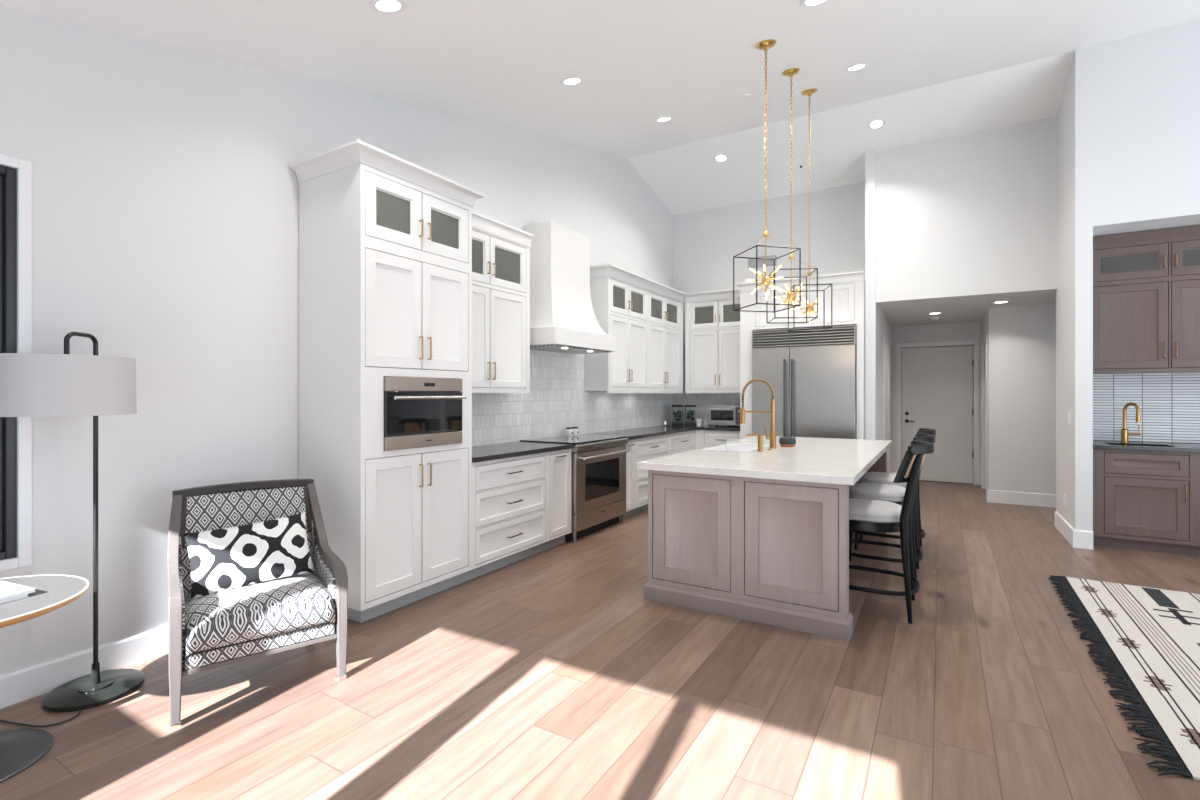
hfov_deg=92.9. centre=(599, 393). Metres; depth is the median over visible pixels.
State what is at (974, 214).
wall
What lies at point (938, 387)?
door
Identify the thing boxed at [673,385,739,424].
tile backsplash
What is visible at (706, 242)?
wall
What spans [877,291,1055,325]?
ceiling
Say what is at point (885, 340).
trim
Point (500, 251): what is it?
upper cabinet
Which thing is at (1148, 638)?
area rug
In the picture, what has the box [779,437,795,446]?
bowl
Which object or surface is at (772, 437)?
spring faucet
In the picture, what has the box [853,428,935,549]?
bar stool
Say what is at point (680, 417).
glass canister
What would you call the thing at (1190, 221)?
ceiling
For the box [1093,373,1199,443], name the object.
tile backsplash
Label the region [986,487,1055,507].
baseboard
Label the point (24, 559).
trim
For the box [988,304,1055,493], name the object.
wall
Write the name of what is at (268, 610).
seat cushion
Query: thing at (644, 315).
upper cabinet
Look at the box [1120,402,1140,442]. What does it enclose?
bar faucet
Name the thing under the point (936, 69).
ceiling
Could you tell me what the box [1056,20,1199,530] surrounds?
wall
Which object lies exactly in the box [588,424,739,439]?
countertop
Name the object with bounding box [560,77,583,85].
recessed light
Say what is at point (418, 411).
wall oven
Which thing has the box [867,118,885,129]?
recessed light
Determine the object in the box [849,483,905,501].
seat cushion
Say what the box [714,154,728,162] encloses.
recessed light
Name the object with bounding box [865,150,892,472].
wall partition
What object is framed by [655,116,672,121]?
recessed light
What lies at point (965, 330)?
wall
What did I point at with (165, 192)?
wall
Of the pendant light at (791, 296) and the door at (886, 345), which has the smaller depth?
the pendant light at (791, 296)
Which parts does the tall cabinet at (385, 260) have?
crown moulding, door, door, door, glass pane, frame, handle, handle, handle, handle, handle, handle, door, door, door, glass pane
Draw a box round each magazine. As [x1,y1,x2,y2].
[0,581,35,600]
[0,583,16,593]
[0,594,28,603]
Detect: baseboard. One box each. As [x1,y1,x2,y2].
[0,625,167,708]
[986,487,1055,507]
[1055,511,1092,549]
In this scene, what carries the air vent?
in the wall at (706, 242)
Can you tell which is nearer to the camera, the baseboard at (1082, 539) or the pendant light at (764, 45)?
the pendant light at (764, 45)
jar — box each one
[566,427,572,435]
[573,427,578,435]
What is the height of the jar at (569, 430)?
0.094 m
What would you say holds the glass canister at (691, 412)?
on the countertop at (635, 433)
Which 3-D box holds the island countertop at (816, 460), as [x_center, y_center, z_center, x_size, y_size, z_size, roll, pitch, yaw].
[1.557,0.479,4.700,1.330,0.046,2.875,0,0,31]
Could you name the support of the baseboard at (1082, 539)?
attached to the wall at (1128, 116)
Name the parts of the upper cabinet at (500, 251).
glass pane, door, door, handle, light rail, crown moulding, door, glass pane, door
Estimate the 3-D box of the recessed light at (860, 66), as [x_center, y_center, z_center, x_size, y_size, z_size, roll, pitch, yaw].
[2.173,-2.766,4.830,0.183,0.047,0.178,0,0,36]
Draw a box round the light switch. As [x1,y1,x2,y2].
[1067,411,1071,423]
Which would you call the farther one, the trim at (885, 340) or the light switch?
the trim at (885, 340)
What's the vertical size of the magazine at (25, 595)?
0.013 m
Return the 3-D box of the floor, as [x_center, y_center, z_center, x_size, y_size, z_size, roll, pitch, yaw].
[2.752,1.420,3.656,8.430,0.100,11.900,0,0,31]
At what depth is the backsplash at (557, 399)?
6.08 m
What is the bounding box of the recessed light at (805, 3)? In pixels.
[800,0,828,7]
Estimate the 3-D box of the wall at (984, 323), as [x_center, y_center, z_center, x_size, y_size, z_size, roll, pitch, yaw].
[5.413,0.140,7.919,0.120,2.460,1.450,0,0,31]
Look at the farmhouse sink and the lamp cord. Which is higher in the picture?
the farmhouse sink
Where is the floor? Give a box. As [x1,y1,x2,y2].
[0,481,1199,799]
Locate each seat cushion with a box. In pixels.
[184,573,334,655]
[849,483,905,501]
[849,498,901,522]
[857,472,906,486]
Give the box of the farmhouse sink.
[701,444,765,451]
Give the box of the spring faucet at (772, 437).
[740,378,776,447]
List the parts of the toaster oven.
door, door glass, control panel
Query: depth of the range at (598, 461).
5.56 m
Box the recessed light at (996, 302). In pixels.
[992,301,1010,303]
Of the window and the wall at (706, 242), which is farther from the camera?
the wall at (706, 242)
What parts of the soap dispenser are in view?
spout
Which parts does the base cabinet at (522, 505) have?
drawer, drawer, drawer, door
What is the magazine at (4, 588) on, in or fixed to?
on the magazine at (21, 590)
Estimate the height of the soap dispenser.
0.142 m
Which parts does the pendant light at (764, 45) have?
chain, stem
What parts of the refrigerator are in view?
door, handle, handle, grille frame, door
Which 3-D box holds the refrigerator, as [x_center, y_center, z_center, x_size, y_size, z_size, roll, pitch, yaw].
[2.638,0.280,7.279,1.223,2.180,0.798,0,0,31]
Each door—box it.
[885,343,888,471]
[897,340,978,484]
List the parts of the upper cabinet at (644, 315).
glass pane, door, door, glass pane, door, door, crown moulding, light rail, frame, glass pane, door, door, glass pane, door, door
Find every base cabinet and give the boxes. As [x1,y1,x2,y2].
[465,448,571,581]
[619,434,668,520]
[669,430,695,454]
[696,430,739,448]
[1093,449,1199,555]
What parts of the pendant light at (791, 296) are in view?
chain, stem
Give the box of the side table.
[0,575,88,782]
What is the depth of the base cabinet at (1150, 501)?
4.94 m
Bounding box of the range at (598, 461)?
[520,434,629,542]
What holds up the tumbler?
on the countertop at (635, 433)
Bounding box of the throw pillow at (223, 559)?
[184,512,314,600]
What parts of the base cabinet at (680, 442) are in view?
drawer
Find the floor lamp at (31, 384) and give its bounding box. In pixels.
[0,332,144,711]
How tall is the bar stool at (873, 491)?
1.065 m
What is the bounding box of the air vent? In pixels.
[748,255,776,268]
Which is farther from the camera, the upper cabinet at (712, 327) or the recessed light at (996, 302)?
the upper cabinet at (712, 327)
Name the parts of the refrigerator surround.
door, crown moulding, frame, door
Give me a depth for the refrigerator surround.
7.01 m
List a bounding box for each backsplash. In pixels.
[472,349,672,445]
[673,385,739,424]
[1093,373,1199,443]
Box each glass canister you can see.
[672,405,683,425]
[684,405,695,425]
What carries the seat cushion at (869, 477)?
on the bar stool at (868, 477)
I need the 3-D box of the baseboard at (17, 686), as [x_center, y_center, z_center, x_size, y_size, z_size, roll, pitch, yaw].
[-2.784,1.300,2.207,0.016,0.140,3.330,0,0,31]
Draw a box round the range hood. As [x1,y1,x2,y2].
[525,221,615,353]
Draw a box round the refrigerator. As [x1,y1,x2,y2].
[752,325,856,438]
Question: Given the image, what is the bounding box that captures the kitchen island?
[644,451,886,640]
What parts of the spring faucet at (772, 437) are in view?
docking arm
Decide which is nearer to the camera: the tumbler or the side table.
the side table
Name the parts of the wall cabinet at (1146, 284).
glass pane, door, door, handle, handle, door, door, glass pane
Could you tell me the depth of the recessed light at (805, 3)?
3.47 m
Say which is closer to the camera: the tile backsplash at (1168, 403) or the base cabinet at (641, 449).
the tile backsplash at (1168, 403)
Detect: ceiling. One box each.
[0,0,1199,214]
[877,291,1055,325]
[1093,217,1199,235]
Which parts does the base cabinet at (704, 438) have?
drawer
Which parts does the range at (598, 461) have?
oven door, drawer, rail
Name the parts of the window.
sash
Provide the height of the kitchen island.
0.868 m
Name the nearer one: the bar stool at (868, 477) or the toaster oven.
the bar stool at (868, 477)
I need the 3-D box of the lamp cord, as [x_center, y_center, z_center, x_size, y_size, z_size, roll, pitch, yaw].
[-2.467,1.363,2.349,0.523,0.008,0.150,0,0,-20]
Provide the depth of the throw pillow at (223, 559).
2.75 m
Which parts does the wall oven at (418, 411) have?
panel, door, control panel, handle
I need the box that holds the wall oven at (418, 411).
[384,376,466,450]
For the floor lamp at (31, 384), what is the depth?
2.37 m
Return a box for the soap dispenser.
[746,433,763,450]
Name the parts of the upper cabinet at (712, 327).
door, door, light rail, crown moulding, door, door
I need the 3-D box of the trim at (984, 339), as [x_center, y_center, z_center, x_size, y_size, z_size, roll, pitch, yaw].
[5.369,0.295,7.859,0.135,2.150,1.040,0,0,31]
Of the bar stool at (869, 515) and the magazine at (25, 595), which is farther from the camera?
the bar stool at (869, 515)
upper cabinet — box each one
[472,211,532,392]
[585,264,685,392]
[685,288,739,392]
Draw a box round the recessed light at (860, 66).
[845,63,867,71]
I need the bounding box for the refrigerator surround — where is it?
[734,271,864,438]
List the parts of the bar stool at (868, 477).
leg, leg, leg, crest rail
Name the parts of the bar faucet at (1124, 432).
spout, lever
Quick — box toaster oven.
[708,405,739,426]
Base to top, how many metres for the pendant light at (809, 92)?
2.266 m
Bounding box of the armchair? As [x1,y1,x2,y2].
[167,479,347,728]
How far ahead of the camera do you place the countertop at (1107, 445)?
5.03 m
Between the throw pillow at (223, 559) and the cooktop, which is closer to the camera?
the throw pillow at (223, 559)
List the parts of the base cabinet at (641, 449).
door, drawer, drawer, drawer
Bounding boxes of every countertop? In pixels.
[472,441,573,462]
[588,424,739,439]
[637,436,891,484]
[1093,440,1199,452]
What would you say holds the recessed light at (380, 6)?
in the ceiling at (936, 69)
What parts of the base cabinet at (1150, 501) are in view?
drawer, door, handle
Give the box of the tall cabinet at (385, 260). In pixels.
[288,140,485,622]
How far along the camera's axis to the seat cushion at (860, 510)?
3.55 m
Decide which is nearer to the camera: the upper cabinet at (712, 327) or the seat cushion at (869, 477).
the seat cushion at (869, 477)
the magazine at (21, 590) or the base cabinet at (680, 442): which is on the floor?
the base cabinet at (680, 442)
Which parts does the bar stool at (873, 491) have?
leg, leg, leg, crest rail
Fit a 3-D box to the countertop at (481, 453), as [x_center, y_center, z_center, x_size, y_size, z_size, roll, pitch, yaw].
[-0.841,0.476,4.823,0.635,0.037,1.290,0,0,31]
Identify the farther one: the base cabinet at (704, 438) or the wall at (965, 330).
the wall at (965, 330)
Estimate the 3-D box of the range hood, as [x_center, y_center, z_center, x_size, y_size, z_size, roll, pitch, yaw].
[-0.337,-1.048,5.783,0.517,1.224,1.120,0,0,31]
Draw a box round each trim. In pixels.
[0,154,31,570]
[883,336,889,472]
[981,334,986,487]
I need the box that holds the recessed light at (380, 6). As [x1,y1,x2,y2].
[369,0,406,13]
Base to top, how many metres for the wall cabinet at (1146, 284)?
1.280 m
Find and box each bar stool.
[849,433,934,578]
[849,440,933,623]
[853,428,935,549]
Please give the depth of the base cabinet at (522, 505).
4.60 m
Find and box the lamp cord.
[0,709,81,726]
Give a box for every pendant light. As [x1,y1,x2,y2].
[733,39,800,312]
[766,68,817,323]
[788,89,831,331]
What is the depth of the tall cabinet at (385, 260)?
3.54 m
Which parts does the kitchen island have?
panel, frame, panel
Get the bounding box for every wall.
[0,5,672,674]
[673,182,864,384]
[876,116,1056,303]
[893,322,980,484]
[981,310,987,488]
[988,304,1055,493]
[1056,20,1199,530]
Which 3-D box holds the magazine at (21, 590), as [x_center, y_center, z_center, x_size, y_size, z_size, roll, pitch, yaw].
[-2.317,0.749,2.097,0.240,0.012,0.270,0,0,22]
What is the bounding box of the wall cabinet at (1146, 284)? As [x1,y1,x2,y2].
[1093,225,1199,373]
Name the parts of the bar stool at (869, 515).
seat frame, frame, leg, leg, cane panel, crest rail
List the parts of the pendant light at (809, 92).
chain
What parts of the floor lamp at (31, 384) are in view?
lamp shade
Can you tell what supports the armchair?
on the floor
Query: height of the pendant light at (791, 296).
2.085 m
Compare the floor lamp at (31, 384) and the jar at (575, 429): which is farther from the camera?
the jar at (575, 429)
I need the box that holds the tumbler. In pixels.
[696,419,701,425]
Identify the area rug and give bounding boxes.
[1048,575,1199,780]
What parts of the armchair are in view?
frame, crest rail, backrest, seat rail, seat, frame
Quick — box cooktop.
[520,434,626,444]
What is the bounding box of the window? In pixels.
[0,165,16,559]

